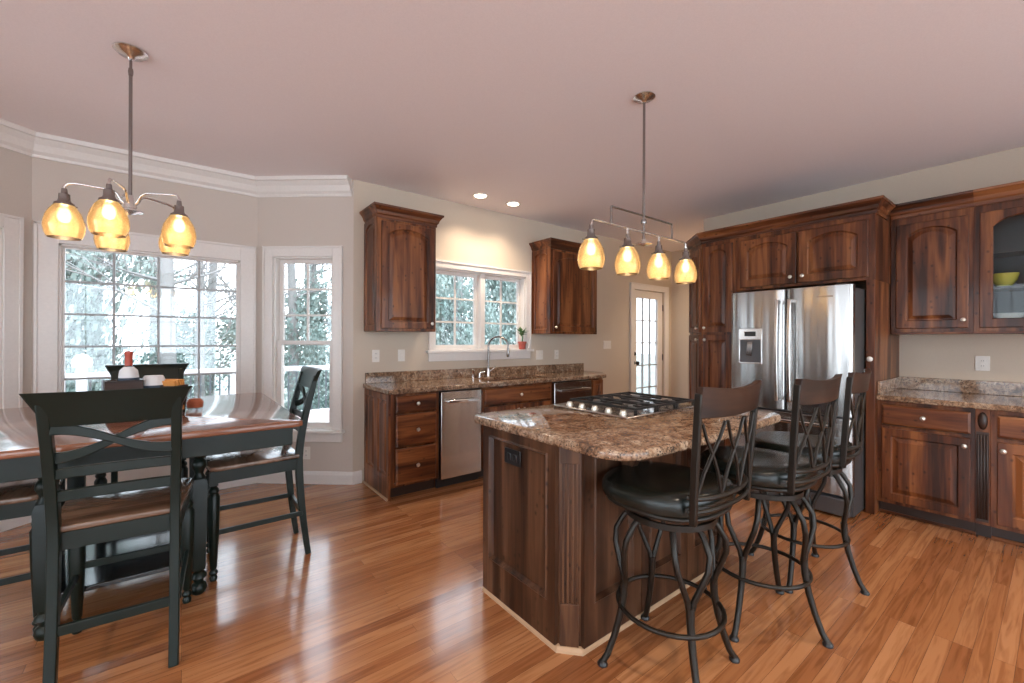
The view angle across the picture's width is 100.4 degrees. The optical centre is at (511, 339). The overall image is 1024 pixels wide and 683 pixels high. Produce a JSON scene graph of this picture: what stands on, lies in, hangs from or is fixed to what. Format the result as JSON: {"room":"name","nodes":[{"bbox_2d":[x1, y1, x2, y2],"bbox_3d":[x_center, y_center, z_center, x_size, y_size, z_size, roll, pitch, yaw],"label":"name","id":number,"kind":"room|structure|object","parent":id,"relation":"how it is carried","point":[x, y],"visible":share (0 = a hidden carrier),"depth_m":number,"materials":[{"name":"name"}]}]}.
{"room":"kitchen","nodes":[
{"label":"kitchen","id":0,"kind":"room"},
{"bbox_2d":[0,147,31,407],"bbox_3d":[-3.629,-0.078,2.706,0.150,2.790,1.001,0,0,12],"label":"wall","id":1,"kind":"structure","parent":0,"point":[15,167],"depth_m":3.04,"materials":[{"name":"paint"}]},
{"bbox_2d":[0,213,23,408],"bbox_3d":[-3.610,0.035,2.667,0.205,1.795,0.794,0,0,12],"label":"window","id":2,"kind":"structure","parent":1,"relation":"in","point":[11,227],"depth_m":2.96,"materials":[{"name":"white paint"}]},
{"bbox_2d":[0,119,351,196],"bbox_3d":[-3.473,-1.395,2.643,4.723,0.155,0.685,0,0,-38],"label":"trim","id":3,"kind":"structure","parent":1,"relation":"attached to","point":[13,137],"depth_m":3.48,"materials":[{"name":"white paint"}]},
{"bbox_2d":[31,157,257,489],"bbox_3d":[-2.958,-0.076,3.571,1.610,2.790,0.150,0,0,-38],"label":"wall","id":4,"kind":"structure","parent":0,"point":[215,215],"depth_m":3.48,"materials":[{"name":"paint"}]},
{"bbox_2d":[33,220,255,395],"bbox_3d":[-2.942,0.040,3.550,1.430,1.788,0.205,0,0,-38],"label":"window","id":5,"kind":"structure","parent":4,"relation":"in","point":[49,269],"depth_m":3.38,"materials":[{"name":"white paint"}]},
{"bbox_2d":[257,179,353,471],"bbox_3d":[-1.951,-0.072,4.001,1.001,2.790,0.150,0,0,2],"label":"wall","id":6,"kind":"structure","parent":0,"point":[282,221],"depth_m":3.92,"materials":[{"name":"paint"}]},
{"bbox_2d":[0,470,361,531],"bbox_3d":[-3.473,1.260,2.707,4.815,0.115,0.596,0,0,-38],"label":"baseboard","id":7,"kind":"structure","parent":6,"relation":"attached to","point":[310,477],"depth_m":3.90,"materials":[{"name":"white paint"}]},
{"bbox_2d":[262,245,344,441],"bbox_3d":[-1.918,0.041,3.972,0.794,1.795,0.205,0,0,2],"label":"window","id":8,"kind":"structure","parent":6,"relation":"in","point":[274,258],"depth_m":3.92,"materials":[{"name":"white paint"}]},
{"bbox_2d":[303,447,309,458],"bbox_3d":[-1.889,1.043,3.918,0.070,0.115,0.011,0,0,2],"label":"wall outlet","id":9,"kind":"object","parent":6,"relation":"attached to","point":[306,453],"visible":0.85,"depth_m":3.92,"materials":[{"name":"white plastic"}]},
{"bbox_2d":[0,0,1023,251],"bbox_3d":[0.730,-1.532,1.475,10.250,0.150,8.150,0,0,-38],"label":"ceiling","id":10,"kind":"structure","parent":0,"point":[756,103],"depth_m":2.51,"materials":[{"name":"paint"}]},
{"bbox_2d":[41,42,196,255],"bbox_3d":[-1.951,-0.973,2.155,0.574,0.988,0.586,0,0,-38],"label":"pendant light","id":11,"kind":"object","parent":10,"relation":"hanging from","point":[175,220],"visible":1,"depth_m":2.15,"materials":[{"name":"yellow glass"}]},
{"bbox_2d":[472,193,488,198],"bbox_3d":[-0.321,-1.457,4.334,0.170,0.008,0.170,0,0,-38],"label":"recessed light","id":12,"kind":"object","parent":10,"relation":"in","point":[475,195],"visible":1,"depth_m":4.33,"materials":[{"name":"white paint"}]},
{"bbox_2d":[505,201,520,206],"bbox_3d":[0.012,-1.456,4.590,0.170,0.008,0.170,0,0,-38],"label":"recessed light","id":13,"kind":"object","parent":10,"relation":"in","point":[511,203],"visible":1,"depth_m":4.59,"materials":[{"name":"white paint"}]},
{"bbox_2d":[577,91,696,283],"bbox_3d":[0.792,-0.917,2.563,1.076,1.080,0.146,0,0,-38],"label":"pendant light","id":14,"kind":"object","parent":10,"relation":"hanging from","point":[643,97],"visible":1,"depth_m":2.54,"materials":[{"name":"yellow glass"}]},
{"bbox_2d":[0,476,1023,682],"bbox_3d":[0.659,1.392,1.554,10.250,0.120,8.350,0,0,-38],"label":"floor","id":15,"kind":"structure","parent":0,"point":[390,591],"depth_m":2.07,"materials":[{"name":"brown wood"}]},
{"bbox_2d":[0,478,64,631],"bbox_3d":[-2.468,0.752,1.927,0.606,1.141,0.477,0,0,-38],"label":"dining chair","id":16,"kind":"object","parent":15,"relation":"on","point":[18,499],"visible":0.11,"depth_m":1.90,"materials":[{"name":"black paint"}]},
{"bbox_2d":[19,386,194,682],"bbox_3d":[-1.645,0.755,1.815,0.477,1.141,0.606,0,0,-35],"label":"dining chair","id":17,"kind":"object","parent":15,"relation":"on","point":[95,514],"visible":1,"depth_m":1.66,"materials":[{"name":"black wood"}]},
{"bbox_2d":[94,363,188,484],"bbox_3d":[-2.504,0.752,2.920,0.477,1.141,0.606,0,0,-38],"label":"dining chair","id":18,"kind":"object","parent":15,"relation":"on","point":[169,370],"visible":0.2,"depth_m":3.11,"materials":[{"name":"black paint"}]},
{"bbox_2d":[0,392,302,640],"bbox_3d":[-2.069,0.868,2.341,1.400,0.910,1.460,0,0,-38],"label":"dining table","id":19,"kind":"object","parent":15,"relation":"on","point":[228,423],"visible":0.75,"depth_m":2.06,"materials":[{"name":"brown wood"}]},
{"bbox_2d":[61,530,181,596],"bbox_3d":[-2.070,1.145,2.341,0.590,0.025,0.750,0,0,-38],"label":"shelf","id":20,"kind":"object","parent":19,"relation":"attached to","point":[101,576],"depth_m":2.17,"materials":[{"name":"black wood"}]},
{"bbox_2d":[103,378,143,389],"bbox_3d":[-2.040,0.313,2.241,0.114,0.200,0.153,0,0,44],"label":"wooden caddy","id":21,"kind":"object","parent":19,"relation":"on","point":[107,384],"visible":0.33,"depth_m":2.21,"materials":[{"name":"brown wood"}]},
{"bbox_2d":[118,351,138,380],"bbox_3d":[-2.024,0.231,2.253,0.084,0.340,0.084,0,0,-38],"label":"glass bottle","id":22,"kind":"object","parent":21,"relation":"in","point":[126,373],"visible":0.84,"depth_m":2.24,"materials":[{"name":"glass"}]},
{"bbox_2d":[118,377,138,380],"bbox_3d":[-2.024,0.208,2.253,0.084,0.015,0.084,0,0,-38],"label":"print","id":23,"kind":"object","parent":22,"relation":"attached to","point":[119,378],"depth_m":2.22},
{"bbox_2d":[143,375,165,387],"bbox_3d":[-1.970,0.305,2.346,0.125,0.215,0.124,0,0,-38],"label":"glass jar","id":24,"kind":"object","parent":19,"relation":"on","point":[150,381],"visible":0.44,"depth_m":2.31,"materials":[{"name":"glass"}]},
{"bbox_2d":[144,385,163,387],"bbox_3d":[-1.970,0.268,2.346,0.125,0.040,0.124,0,0,-38],"label":"print","id":25,"kind":"object","parent":24,"relation":"attached to","point":[145,386],"depth_m":2.30},
{"bbox_2d":[160,379,188,412],"bbox_3d":[-1.911,0.318,2.373,0.148,0.191,0.104,0,0,0],"label":"basket","id":26,"kind":"object","parent":19,"relation":"on","point":[168,382],"visible":0.3,"depth_m":2.36,"materials":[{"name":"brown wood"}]},
{"bbox_2d":[186,398,203,407],"bbox_3d":[-1.909,0.326,2.570,0.092,0.175,0.092,0,0,-38],"label":"jar","id":27,"kind":"object","parent":19,"relation":"on","point":[195,402],"visible":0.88,"depth_m":2.54,"materials":[{"name":"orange glass"}]},
{"bbox_2d":[204,366,321,581],"bbox_3d":[-1.548,0.755,2.656,0.606,1.141,0.477,0,0,-38],"label":"dining chair","id":28,"kind":"object","parent":15,"relation":"on","point":[226,467],"visible":0.94,"depth_m":2.58,"materials":[{"name":"black paint"}]},
{"bbox_2d":[362,388,438,501],"bbox_3d":[-1.001,0.888,3.844,0.475,0.876,0.644,0,0,-38],"label":"base cabinet","id":29,"kind":"object","parent":15,"relation":"on","point":[401,430],"visible":0.94,"depth_m":3.64,"materials":[{"name":"brown wood"}]},
{"bbox_2d":[435,388,480,487],"bbox_3d":[-0.620,0.894,4.110,0.445,0.868,0.649,0,0,-38],"label":"dishwasher","id":30,"kind":"object","parent":15,"relation":"on","point":[459,436],"visible":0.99,"depth_m":3.88,"materials":[{"name":"silver metal"}]},
{"bbox_2d":[479,378,551,476],"bbox_3d":[-0.092,0.891,4.546,0.918,0.876,0.644,0,0,-38],"label":"base cabinet","id":31,"kind":"object","parent":15,"relation":"on","point":[498,398],"visible":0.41,"depth_m":4.27,"materials":[{"name":"brown wood"}]},
{"bbox_2d":[363,363,605,394],"bbox_3d":[-0.020,0.384,4.619,2.965,0.139,0.635,0,0,-38],"label":"countertop","id":32,"kind":"structure","parent":31,"relation":"on","point":[397,382],"depth_m":4.40,"materials":[{"name":"brown stone"}]},
{"bbox_2d":[486,336,509,376],"bbox_3d":[-0.148,0.187,4.726,0.284,0.455,0.106,0,0,21],"label":"kitchen faucet","id":33,"kind":"object","parent":32,"relation":"on","point":[494,337],"visible":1,"depth_m":4.72,"materials":[{"name":"silver metal"}]},
{"bbox_2d":[552,379,590,403],"bbox_3d":[0.528,0.898,4.996,0.605,0.868,0.649,0,0,-38],"label":"dishwasher","id":34,"kind":"object","parent":15,"relation":"on","point":[562,391],"visible":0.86,"depth_m":4.73,"materials":[{"name":"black metal"}]},
{"bbox_2d":[589,378,602,395],"bbox_3d":[0.929,0.896,5.355,0.460,0.875,0.610,0,0,-38],"label":"base cabinet","id":35,"kind":"object","parent":15,"relation":"on","point":[596,384],"visible":0.18,"depth_m":5.03,"materials":[{"name":"brown wood"}]},
{"bbox_2d":[482,425,723,655],"bbox_3d":[0.632,0.894,2.373,1.387,0.876,0.898,0,0,-38],"label":"kitchen island","id":36,"kind":"object","parent":15,"relation":"on","point":[550,561],"visible":0.47,"depth_m":1.94,"materials":[{"name":"brown wood"}]},
{"bbox_2d":[505,447,520,467],"bbox_3d":[0.001,0.575,2.086,0.010,0.075,0.125,0,0,-38],"label":"wall outlet","id":37,"kind":"object","parent":36,"relation":"attached to","point":[513,457],"visible":1,"depth_m":2.08,"materials":[{"name":"black plastic"}]},
{"bbox_2d":[474,398,780,460],"bbox_3d":[0.668,0.435,2.377,1.475,0.040,1.075,0,0,-38],"label":"island countertop","id":38,"kind":"structure","parent":36,"relation":"on","point":[599,436],"depth_m":1.99,"materials":[{"name":"brown stone"}]},
{"bbox_2d":[553,392,693,418],"bbox_3d":[0.716,0.395,2.651,0.735,0.042,0.560,0,0,-38],"label":"gas cooktop","id":39,"kind":"object","parent":38,"relation":"in","point":[626,405],"visible":0.98,"depth_m":2.55,"materials":[{"name":"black metal"}]},
{"bbox_2d":[597,380,761,682],"bbox_3d":[0.663,0.745,1.745,0.507,1.175,0.556,0,0,-38],"label":"bar stool","id":40,"kind":"object","parent":15,"relation":"on","point":[664,492],"visible":1,"depth_m":1.60,"materials":[{"name":"black metal"}]},
{"bbox_2d":[689,238,736,445],"bbox_3d":[2.235,0.183,4.562,0.842,2.310,0.635,0,0,-38],"label":"pantry cabinet","id":41,"kind":"object","parent":15,"relation":"on","point":[710,296],"visible":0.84,"depth_m":4.26,"materials":[{"name":"brown wood"}]},
{"bbox_2d":[700,374,841,648],"bbox_3d":[1.202,0.747,2.073,0.590,1.174,0.594,0,0,-36],"label":"bar stool","id":42,"kind":"object","parent":15,"relation":"on","point":[791,473],"visible":0.85,"depth_m":1.90,"materials":[{"name":"black metal"}]},
{"bbox_2d":[685,195,898,513],"bbox_3d":[2.552,0.130,4.149,0.846,2.418,1.792,0,0,-38],"label":"tall cabinet","id":43,"kind":"object","parent":15,"relation":"on","point":[848,242],"visible":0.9,"depth_m":3.49,"materials":[{"name":"brown wood"}]},
{"bbox_2d":[866,356,872,361],"bbox_3d":[2.740,0.150,3.267,0.050,0.042,0.042,0,0,-38],"label":"cabinet knob","id":44,"kind":"object","parent":43,"relation":"attached to","point":[869,359],"visible":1,"depth_m":3.25,"materials":[{"name":"silver metal"}]},
{"bbox_2d":[731,283,865,517],"bbox_3d":[2.556,0.450,3.727,1.016,1.738,0.885,0,0,-38],"label":"refrigerator","id":45,"kind":"object","parent":15,"relation":"on","point":[780,337],"visible":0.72,"depth_m":3.35,"materials":[{"name":"grey metal"}]},
{"bbox_2d":[748,368,870,595],"bbox_3d":[1.671,0.749,2.447,0.592,1.174,0.595,0,0,-43],"label":"bar stool","id":46,"kind":"object","parent":15,"relation":"on","point":[843,455],"visible":0.74,"depth_m":2.28,"materials":[{"name":"black metal"}]},
{"bbox_2d":[877,400,975,534],"bbox_3d":[3.244,0.903,3.300,0.782,0.876,0.517,0,0,-38],"label":"base cabinet","id":47,"kind":"object","parent":15,"relation":"on","point":[926,453],"visible":0.93,"depth_m":3.07,"materials":[{"name":"brown wood"}]},
{"bbox_2d":[975,409,990,537],"bbox_3d":[3.384,0.905,3.038,0.624,0.875,0.069,0,0,-38],"label":"pilaster","id":48,"kind":"object","parent":15,"relation":"on","point":[982,416],"visible":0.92,"depth_m":2.86,"materials":[{"name":"brown wood"}]},
{"bbox_2d":[990,410,1023,546],"bbox_3d":[3.628,0.905,2.803,0.782,0.876,0.603,0,0,-38],"label":"base cabinet","id":49,"kind":"object","parent":15,"relation":"on","point":[1007,428],"visible":0.93,"depth_m":2.77,"materials":[{"name":"brown wood"}]},
{"bbox_2d":[876,376,1023,412],"bbox_3d":[3.460,0.395,3.040,0.765,0.144,1.186,0,0,-38],"label":"countertop","id":50,"kind":"structure","parent":49,"relation":"on","point":[975,394],"depth_m":3.27,"materials":[{"name":"brown stone"}]},
{"bbox_2d":[353,180,671,480],"bbox_3d":[0.604,-0.063,5.588,5.315,2.790,0.150,0,0,-38],"label":"wall","id":51,"kind":"structure","parent":0,"point":[465,234],"depth_m":4.87,"materials":[{"name":"paint"}]},
{"bbox_2d":[372,350,379,361],"bbox_3d":[-1.285,0.155,4.029,0.070,0.115,0.011,0,0,-38],"label":"wall outlet","id":52,"kind":"object","parent":51,"relation":"attached to","point":[375,353],"visible":1,"depth_m":4.03,"materials":[{"name":"white plastic"}]},
{"bbox_2d":[359,202,443,331],"bbox_3d":[-1.026,-0.623,3.988,0.671,1.102,0.387,0,0,-38],"label":"upper cabinet","id":53,"kind":"object","parent":51,"relation":"attached to","point":[400,242],"visible":1,"depth_m":3.84,"materials":[{"name":"brown wood"}]},
{"bbox_2d":[398,350,404,360],"bbox_3d":[-1.083,0.156,4.186,0.070,0.115,0.010,0,0,-38],"label":"wall switch","id":54,"kind":"object","parent":51,"relation":"attached to","point":[401,353],"visible":1,"depth_m":4.18,"materials":[{"name":"white plastic"}]},
{"bbox_2d":[365,363,583,383],"bbox_3d":[-0.200,0.364,4.860,2.935,0.100,0.022,0,0,-38],"label":"backsplash","id":55,"kind":"structure","parent":51,"relation":"attached to","point":[397,376],"depth_m":4.57,"materials":[{"name":"brown stone"}]},
{"bbox_2d":[426,259,533,361],"bbox_3d":[-0.350,-0.298,4.817,1.410,1.053,0.205,0,0,-38],"label":"window","id":56,"kind":"structure","parent":51,"relation":"in","point":[523,279],"depth_m":4.80,"materials":[{"name":"white paint"}]},
{"bbox_2d":[516,327,526,348],"bbox_3d":[0.130,-0.021,5.086,0.182,0.272,0.158,0,0,39],"label":"potted plant","id":57,"kind":"object","parent":56,"relation":"on","point":[522,344],"visible":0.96,"depth_m":5.06,"materials":[{"name":"green plant"}]},
{"bbox_2d":[536,350,542,359],"bbox_3d":[0.342,0.191,5.285,0.115,0.115,0.010,0,0,-38],"label":"wall switch","id":58,"kind":"object","parent":51,"relation":"attached to","point":[539,353],"visible":1,"depth_m":5.28,"materials":[{"name":"white plastic"}]},
{"bbox_2d":[554,350,558,358],"bbox_3d":[0.571,0.192,5.462,0.070,0.115,0.011,0,0,-38],"label":"wall outlet","id":59,"kind":"object","parent":51,"relation":"attached to","point":[556,352],"visible":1,"depth_m":5.46,"materials":[{"name":"white plastic"}]},
{"bbox_2d":[529,237,603,333],"bbox_3d":[0.686,-0.617,5.309,0.916,1.102,0.387,0,0,-38],"label":"upper cabinet","id":60,"kind":"object","parent":51,"relation":"attached to","point":[564,296],"visible":0.96,"depth_m":5.11,"materials":[{"name":"brown wood"}]},
{"bbox_2d":[603,341,610,348],"bbox_3d":[1.355,0.075,6.067,0.165,0.115,0.010,0,0,-38],"label":"wall switch","id":61,"kind":"object","parent":51,"relation":"attached to","point":[606,344],"visible":1,"depth_m":6.06,"materials":[{"name":"white plastic"}]},
{"bbox_2d":[629,282,668,398],"bbox_3d":[2.144,0.241,6.690,0.996,2.193,0.139,0,0,-38],"label":"door","id":62,"kind":"structure","parent":51,"relation":"in","point":[646,307],"depth_m":6.75,"materials":[{"name":"white paint"}]},
{"bbox_2d":[671,249,689,398],"bbox_3d":[3.299,-0.053,6.323,0.150,2.790,1.980,0,0,-38],"label":"wall","id":63,"kind":"structure","parent":0,"point":[680,333],"depth_m":6.94,"materials":[{"name":"paint"}]},
{"bbox_2d":[704,146,1023,382],"bbox_3d":[4.164,-0.050,2.879,0.150,2.790,5.870,0,0,-38],"label":"wall","id":64,"kind":"structure","parent":0,"point":[944,356],"depth_m":3.53,"materials":[{"name":"paint"}]},
{"bbox_2d":[890,190,973,334],"bbox_3d":[3.397,-0.573,3.441,0.376,1.060,0.473,0,0,-38],"label":"upper cabinet","id":65,"kind":"object","parent":64,"relation":"attached to","point":[932,239],"visible":0.95,"depth_m":3.33,"materials":[{"name":"brown wood"}]},
{"bbox_2d":[901,376,1023,396],"bbox_3d":[3.754,0.376,3.267,0.022,0.105,1.186,0,0,-38],"label":"backsplash","id":66,"kind":"structure","parent":64,"relation":"attached to","point":[1016,389],"depth_m":3.41,"materials":[{"name":"brown stone"}]},
{"bbox_2d":[975,356,989,370],"bbox_3d":[3.696,0.188,3.352,0.011,0.115,0.078,0,0,-38],"label":"wall outlet","id":67,"kind":"object","parent":64,"relation":"attached to","point":[982,363],"visible":1,"depth_m":3.35,"materials":[{"name":"white plastic"}]},
{"bbox_2d":[973,180,1023,333],"bbox_3d":[3.831,-0.571,2.879,0.376,1.060,0.953,0,0,-38],"label":"display cabinet","id":68,"kind":"object","parent":64,"relation":"attached to","point":[998,209],"visible":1,"depth_m":3.13,"materials":[{"name":"brown wood"}]},
{"bbox_2d":[993,272,1019,285],"bbox_3d":[3.649,-0.437,3.163,0.150,0.100,0.150,0,0,-38],"label":"bowl","id":69,"kind":"object","parent":68,"relation":"on","point":[999,279],"visible":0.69,"depth_m":3.12,"materials":[{"name":"yellow ceramic"}]},
{"bbox_2d":[993,248,1023,257],"bbox_3d":[3.862,-0.636,2.903,0.278,0.018,0.910,0,0,-38],"label":"shelf","id":70,"kind":"object","parent":68,"relation":"attached to","point":[1019,252],"depth_m":3.12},
{"bbox_2d":[993,285,1023,291],"bbox_3d":[3.861,-0.376,2.903,0.278,0.018,0.910,0,0,-38],"label":"shelf","id":71,"kind":"object","parent":68,"relation":"attached to","point":[1013,288],"depth_m":3.11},
{"bbox_2d":[993,313,1023,317],"bbox_3d":[3.664,-0.168,3.143,0.170,0.050,0.170,0,0,-38],"label":"bowl","id":72,"kind":"object","parent":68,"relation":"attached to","point":[997,315],"visible":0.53,"depth_m":3.10,"materials":[{"name":"white ceramic"}]},
{"label":"outside","id":73,"kind":"structure","parent":0,"visible":0},
{"bbox_2d":[115,353,328,408],"bbox_3d":[-25.057,2.640,40.638,130.000,0.100,85.050,0,0,-38],"label":"ground","id":74,"kind":"structure","parent":73,"point":[223,392],"depth_m":31.71,"materials":[{"name":"white snow"}]},
{"bbox_2d":[65,249,155,391],"bbox_3d":[-10.832,-0.174,10.096,3.712,8.456,4.628,0,0,-14],"label":"evergreen tree","id":75,"kind":"object","parent":74,"relation":"on","point":[77,327],"visible":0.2,"depth_m":10.42,"materials":[{"name":"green plant"}]},
{"bbox_2d":[67,257,156,301],"bbox_3d":[-17.212,-3.869,17.302,6.014,13.003,4.633,0,0,17],"label":"bare tree","id":76,"kind":"object","parent":74,"relation":"on","point":[148,257],"visible":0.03,"depth_m":18.27,"materials":[{"name":"grey plant"}]},
{"bbox_2d":[82,256,147,382],"bbox_3d":[-13.164,-3.091,13.888,4.972,11.494,5.334,0,0,-26],"label":"bare tree","id":77,"kind":"object","parent":74,"relation":"on","point":[98,275],"visible":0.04,"depth_m":13.48,"materials":[{"name":"grey plant"}]},
{"bbox_2d":[92,358,156,390],"bbox_3d":[-7.880,1.641,8.742,1.866,2.644,1.979,0,0,34],"label":"shrub","id":78,"kind":"object","parent":74,"relation":"on","point":[98,385],"visible":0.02,"depth_m":8.53,"materials":[{"name":"green plant"}]},
{"bbox_2d":[67,249,193,354],"bbox_3d":[-13.460,-1.439,12.586,5.655,10.574,5.330,0,0,-3],"label":"bare tree","id":79,"kind":"object","parent":74,"relation":"on","point":[149,270],"visible":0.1,"depth_m":13.15,"materials":[{"name":"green plant"}]},
{"bbox_2d":[66,251,230,363],"bbox_3d":[-9.191,-3.028,10.794,4.054,11.377,5.262,0,0,-19],"label":"bare tree","id":80,"kind":"object","parent":74,"relation":"on","point":[167,296],"visible":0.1,"depth_m":10.66,"materials":[{"name":"grey plant"}]},
{"bbox_2d":[116,294,235,396],"bbox_3d":[-11.854,0.709,16.347,5.090,5.023,4.797,0,0,-10],"label":"shrub","id":81,"kind":"object","parent":74,"relation":"on","point":[230,335],"visible":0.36,"depth_m":16.27,"materials":[{"name":"green plant"}]},
{"bbox_2d":[118,261,235,396],"bbox_3d":[-8.690,-1.210,11.911,3.232,7.755,3.239,0,0,25],"label":"bare tree","id":82,"kind":"object","parent":74,"relation":"on","point":[203,303],"visible":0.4,"depth_m":12.12,"materials":[{"name":"grey plant"}]},
{"bbox_2d":[130,255,233,363],"bbox_3d":[-16.400,-4.949,20.595,7.016,15.170,5.405,0,0,9],"label":"bare tree","id":83,"kind":"object","parent":74,"relation":"on","point":[151,312],"visible":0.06,"depth_m":19.85,"materials":[{"name":"grey plant"}]},
{"bbox_2d":[174,260,235,395],"bbox_3d":[-13.020,-3.853,18.267,4.633,13.003,6.014,0,0,45],"label":"bare tree","id":84,"kind":"object","parent":74,"relation":"on","point":[211,282],"visible":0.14,"depth_m":18.65,"materials":[{"name":"grey plant"}]},
{"bbox_2d":[191,264,297,312],"bbox_3d":[-12.674,-4.062,21.837,5.614,13.443,5.602,0,0,26],"label":"bare tree","id":85,"kind":"object","parent":74,"relation":"on","point":[218,268],"visible":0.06,"depth_m":20.98,"materials":[{"name":"grey plant"}]},
{"bbox_2d":[219,264,330,405],"bbox_3d":[-8.726,-3.297,16.635,4.247,11.919,5.512,0,0,22],"label":"bare tree","id":86,"kind":"object","parent":74,"relation":"on","point":[292,281],"visible":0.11,"depth_m":16.15,"materials":[{"name":"grey plant"}]},
{"bbox_2d":[284,264,330,405],"bbox_3d":[-7.569,0.010,17.326,5.655,6.873,5.330,0,0,5],"label":"bare tree","id":87,"kind":"object","parent":74,"relation":"on","point":[322,298],"visible":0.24,"depth_m":16.95,"materials":[{"name":"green plant"}]},
{"bbox_2d":[284,313,330,409],"bbox_3d":[-5.364,1.309,11.794,2.227,4.077,2.777,0,0,-30],"label":"evergreen tree","id":88,"kind":"object","parent":74,"relation":"on","point":[319,355],"visible":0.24,"depth_m":11.58,"materials":[{"name":"green plant"}]},
{"bbox_2d":[285,264,331,329],"bbox_3d":[-10.918,-4.056,23.414,5.602,13.443,5.614,0,0,40],"label":"bare tree","id":89,"kind":"object","parent":74,"relation":"on","point":[312,264],"visible":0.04,"depth_m":23.75,"materials":[{"name":"grey plant"}]},
{"bbox_2d":[299,264,330,360],"bbox_3d":[-9.163,-3.534,18.698,5.182,12.408,5.171,0,0,-24],"label":"bare tree","id":90,"kind":"object","parent":74,"relation":"on","point":[305,265],"visible":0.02,"depth_m":18.98,"materials":[{"name":"grey plant"}]},
{"bbox_2d":[436,274,493,342],"bbox_3d":[-3.774,-0.997,19.956,5.596,9.517,5.938,0,0,37],"label":"shrub","id":91,"kind":"object","parent":74,"relation":"on","point":[447,276],"visible":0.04,"depth_m":19.51,"materials":[{"name":"green plant"}]},
{"bbox_2d":[442,276,488,344],"bbox_3d":[-2.021,-2.530,17.851,4.520,10.449,4.849,0,0,4],"label":"bare tree","id":92,"kind":"object","parent":74,"relation":"on","point":[461,279],"visible":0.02,"depth_m":17.48,"materials":[{"name":"grey plant"}]},
{"bbox_2d":[436,274,515,344],"bbox_3d":[-1.825,0.352,15.093,4.462,6.306,5.140,0,0,31],"label":"evergreen tree","id":93,"kind":"object","parent":74,"relation":"on","point":[464,339],"visible":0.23,"depth_m":14.99,"materials":[{"name":"green plant"}]},
{"bbox_2d":[465,279,515,343],"bbox_3d":[-0.552,-1.189,22.179,5.596,10.046,5.938,0,0,27],"label":"shrub","id":94,"kind":"object","parent":74,"relation":"on","point":[494,283],"visible":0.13,"depth_m":20.62,"materials":[{"name":"green plant"}]},
{"bbox_2d":[486,281,515,344],"bbox_3d":[0.322,-0.335,17.457,4.207,9.060,5.245,0,0,-31],"label":"evergreen tree","id":95,"kind":"object","parent":74,"relation":"on","point":[510,286],"visible":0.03,"depth_m":17.23,"materials":[{"name":"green plant"}]},
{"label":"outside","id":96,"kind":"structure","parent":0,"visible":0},
{"bbox_2d":[297,411,328,421],"bbox_3d":[-4.031,1.470,6.035,17.000,0.030,4.474,0,0,-38],"label":"floor","id":97,"kind":"structure","parent":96,"point":[323,416],"depth_m":7.97,"materials":[{"name":"white snow"}]},
{"bbox_2d":[65,354,329,412],"bbox_3d":[-5.493,0.830,6.753,16.940,1.240,0.226,0,0,-38],"label":"deck railing","id":98,"kind":"object","parent":97,"relation":"on","point":[82,361],"visible":0.2,"depth_m":7.02,"materials":[{"name":"white paint"}]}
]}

